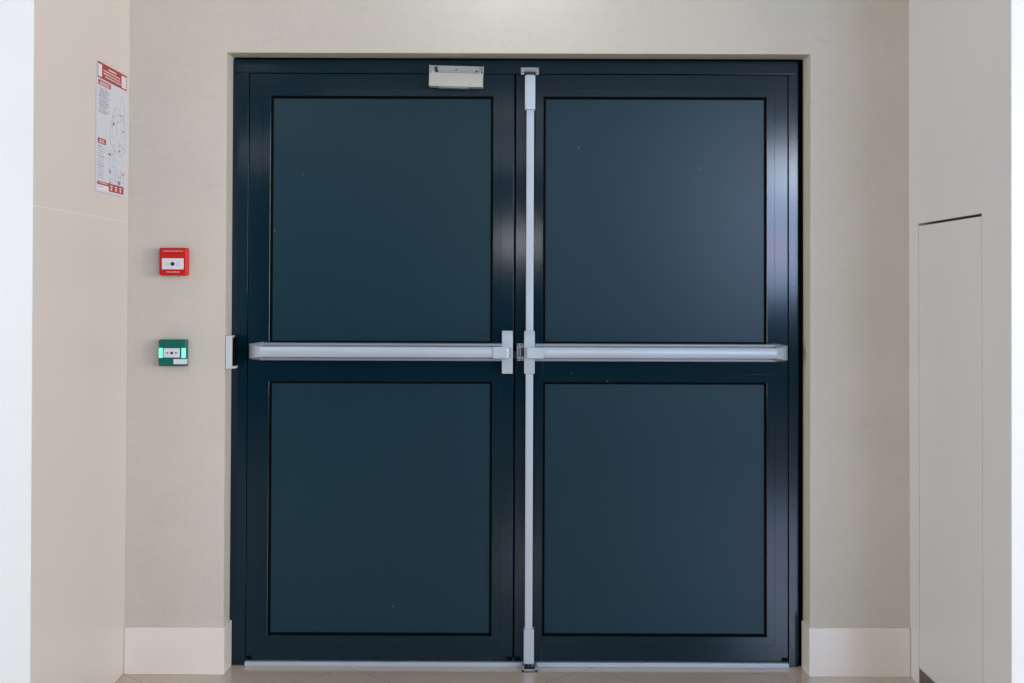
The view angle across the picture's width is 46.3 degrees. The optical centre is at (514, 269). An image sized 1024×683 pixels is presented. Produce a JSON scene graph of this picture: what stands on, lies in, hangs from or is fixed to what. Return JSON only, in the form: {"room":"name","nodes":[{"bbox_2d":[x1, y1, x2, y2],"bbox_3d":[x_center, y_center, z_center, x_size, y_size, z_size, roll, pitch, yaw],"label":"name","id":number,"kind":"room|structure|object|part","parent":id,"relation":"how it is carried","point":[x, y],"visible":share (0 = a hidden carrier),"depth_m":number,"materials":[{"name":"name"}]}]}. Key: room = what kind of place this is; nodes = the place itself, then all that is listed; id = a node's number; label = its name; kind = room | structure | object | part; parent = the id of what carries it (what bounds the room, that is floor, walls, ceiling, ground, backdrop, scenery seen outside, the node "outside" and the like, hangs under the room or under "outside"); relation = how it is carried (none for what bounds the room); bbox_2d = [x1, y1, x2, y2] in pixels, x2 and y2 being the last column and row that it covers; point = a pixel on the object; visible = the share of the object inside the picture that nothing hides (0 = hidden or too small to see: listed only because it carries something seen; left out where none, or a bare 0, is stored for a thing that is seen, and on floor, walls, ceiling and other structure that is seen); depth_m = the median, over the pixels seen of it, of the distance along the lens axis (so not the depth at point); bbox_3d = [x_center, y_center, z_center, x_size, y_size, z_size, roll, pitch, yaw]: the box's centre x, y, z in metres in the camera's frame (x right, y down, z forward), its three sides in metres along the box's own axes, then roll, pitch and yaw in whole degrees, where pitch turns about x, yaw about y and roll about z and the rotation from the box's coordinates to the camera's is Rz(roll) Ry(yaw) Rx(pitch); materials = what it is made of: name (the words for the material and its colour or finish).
{"room":"building corridor","nodes":[
{"label":"building corridor","id":0,"kind":"room"},
{"bbox_2d":[0,0,34,682],"bbox_3d":[-3.167,-0.133,3.405,3.666,3.000,0.216,0,-1,0],"label":"wall","id":1,"kind":"structure","parent":0,"point":[17,17],"depth_m":3.31,"materials":[{"name":"beige painted plaster"}]},
{"bbox_2d":[31,0,129,682],"bbox_3d":[-1.434,-0.001,3.714,0.200,2.760,0.832,0,-1,0],"label":"wall","id":2,"kind":"structure","parent":0,"point":[80,232],"depth_m":3.65,"materials":[{"name":"beige paint"}]},
{"bbox_2d":[95,60,126,197],"bbox_3d":[-1.330,-0.454,3.951,0.004,0.417,0.296,0,-1,0],"label":"evacuation plan","id":3,"kind":"object","parent":2,"relation":"attached to","point":[111,85],"visible":1,"depth_m":3.94,"materials":[{"name":"white paper"}]},
{"bbox_2d":[115,665,915,682],"bbox_3d":[-0.005,1.405,-0.820,12.000,0.200,10.550,0,-1,0],"label":"floor","id":4,"kind":"structure","parent":0,"point":[235,673],"depth_m":4.09,"materials":[{"name":"tile"}]},
{"bbox_2d":[244,656,788,667],"bbox_3d":[0.006,1.385,4.228,1.905,0.015,0.078,0,-1,0],"label":"threshold","id":5,"kind":"object","parent":4,"relation":"on","point":[366,663],"visible":0.56,"depth_m":4.19,"materials":[{"name":"metal"}]},
{"bbox_2d":[522,663,536,671],"bbox_3d":[0.050,1.382,4.158,0.052,0.019,0.052,0,-1,0],"label":"socket","id":6,"kind":"object","parent":4,"relation":"on","point":[528,668],"visible":1,"depth_m":4.14,"materials":[{"name":"metal"}]},
{"bbox_2d":[125,0,909,627],"bbox_3d":[0.013,0.013,4.260,3.093,2.760,0.260,0,-1,0],"label":"wall","id":7,"kind":"structure","parent":0,"point":[854,54],"depth_m":4.13,"materials":[{"name":"paint"}]},
{"bbox_2d":[159,339,187,365],"bbox_3d":[-1.171,0.287,4.107,0.094,0.092,0.036,0,-1,0],"label":"emergency door release","id":8,"kind":"object","parent":7,"relation":"attached to","point":[172,352],"visible":1,"depth_m":4.09,"materials":[{"name":"green plastic"}]},
{"bbox_2d":[159,248,188,275],"bbox_3d":[-1.170,-0.025,4.112,0.096,0.096,0.038,0,-1,0],"label":"fire alarm call point","id":9,"kind":"object","parent":7,"relation":"attached to","point":[172,261],"visible":1,"depth_m":4.10,"materials":[{"name":"red plastic"}]},
{"bbox_2d":[124,620,231,674],"bbox_3d":[-1.165,1.308,4.146,0.345,0.160,0.099,0,-1,0],"label":"baseboard","id":10,"kind":"structure","parent":7,"relation":"attached to","point":[147,650],"depth_m":4.10,"materials":[{"name":"tile"}]},
{"bbox_2d":[225,335,237,368],"bbox_3d":[-0.981,0.287,4.148,0.032,0.114,0.047,0,-1,0],"label":"handle","id":11,"kind":"object","parent":7,"relation":"in","point":[231,340],"depth_m":4.13,"materials":[{"name":"grey plastic"}]},
{"bbox_2d":[246,73,515,660],"bbox_3d":[-0.468,0.340,4.206,0.945,2.062,0.140,0,-1,0],"label":"door","id":12,"kind":"structure","parent":7,"relation":"in","point":[381,354],"depth_m":4.22,"materials":[{"name":"paint"}]},
{"bbox_3d":[-0.474,0.841,4.227,0.782,0.888,0.021,0,-1,0],"label":"panel","id":13,"kind":"part","parent":12,"relation":"part of","materials":[{"name":"blue metal"}]},
{"bbox_3d":[-0.471,-0.175,4.245,0.782,0.870,0.021,0,-1,0],"label":"panel","id":14,"kind":"part","parent":12,"relation":"part of","materials":[{"name":"blue metal"}]},
{"bbox_2d":[429,65,483,89],"bbox_3d":[-0.206,-0.676,4.212,0.191,0.083,0.044,2,-1,0],"label":"door lock","id":15,"kind":"object","parent":12,"relation":"attached to","point":[441,77],"visible":1,"depth_m":4.19,"materials":[{"name":"beige paint"}]},
{"bbox_3d":[-0.206,-0.702,4.222,0.191,0.030,0.026,2,-1,0],"label":"mounting plate","id":16,"kind":"part","parent":15,"relation":"part of","materials":[{"name":"beige paint"}]},
{"bbox_2d":[230,58,802,666],"bbox_3d":[0.009,0.323,4.249,2.021,2.141,0.083,0,-1,0],"label":"door frame","id":17,"kind":"structure","parent":7,"relation":"attached to","point":[242,67],"depth_m":4.23,"materials":[{"name":"paint"}]},
{"bbox_3d":[0.052,-0.700,4.234,0.062,0.026,0.009,0,-1,0],"label":"strike plate","id":18,"kind":"part","parent":17,"relation":"part of","materials":[{"name":"metal"}]},
{"bbox_2d":[514,74,787,663],"bbox_3d":[0.481,0.344,4.206,0.960,2.062,0.140,0,-1,0],"label":"door","id":19,"kind":"structure","parent":7,"relation":"in","point":[651,248],"depth_m":4.22,"materials":[{"name":"paint"}]},
{"bbox_3d":[0.048,1.312,4.178,0.036,0.120,0.042,0,-1,0],"label":"rod","id":20,"kind":"part","parent":19,"relation":"part of","materials":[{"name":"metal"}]},
{"bbox_3d":[0.049,0.868,4.186,0.026,1.005,0.020,0,-1,0],"label":"vertical rod","id":21,"kind":"part","parent":19,"relation":"part of","materials":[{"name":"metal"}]},
{"bbox_3d":[0.052,-0.233,4.205,0.026,0.900,0.020,0,-1,0],"label":"vertical rod","id":22,"kind":"part","parent":19,"relation":"part of","materials":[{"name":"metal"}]},
{"bbox_3d":[0.053,-0.619,4.212,0.036,0.122,0.042,0,-1,0],"label":"rod","id":23,"kind":"part","parent":19,"relation":"part of","materials":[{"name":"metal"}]},
{"bbox_3d":[0.490,0.844,4.227,0.786,0.888,0.021,0,-1,0],"label":"panel","id":24,"kind":"part","parent":19,"relation":"part of","materials":[{"name":"blue metal"}]},
{"bbox_3d":[0.494,-0.171,4.245,0.786,0.870,0.021,0,-1,0],"label":"panel","id":25,"kind":"part","parent":19,"relation":"part of","materials":[{"name":"blue metal"}]},
{"bbox_2d":[802,621,910,676],"bbox_3d":[1.179,1.313,4.146,0.350,0.165,0.099,0,-1,0],"label":"baseboard","id":26,"kind":"structure","parent":7,"relation":"attached to","point":[826,652],"depth_m":4.10,"materials":[{"name":"tile"}]},
{"bbox_2d":[908,0,1010,682],"bbox_3d":[1.459,0.009,3.701,0.200,2.760,0.858,0,-1,0],"label":"wall","id":27,"kind":"structure","parent":0,"point":[960,50],"depth_m":3.50,"materials":[{"name":"white paint"}]},
{"bbox_2d":[919,216,982,682],"bbox_3d":[1.365,0.618,3.750,0.023,1.535,0.544,0,-1,0],"label":"access panel","id":28,"kind":"object","parent":27,"relation":"attached to","point":[950,252],"visible":0.89,"depth_m":3.72,"materials":[{"name":"white metal"}]},
{"bbox_2d":[1011,0,1023,682],"bbox_3d":[3.180,-0.111,3.380,3.640,3.000,0.218,0,-1,0],"label":"wall","id":29,"kind":"structure","parent":0,"point":[1017,6],"depth_m":3.28,"materials":[{"name":"white paint"}]}
]}

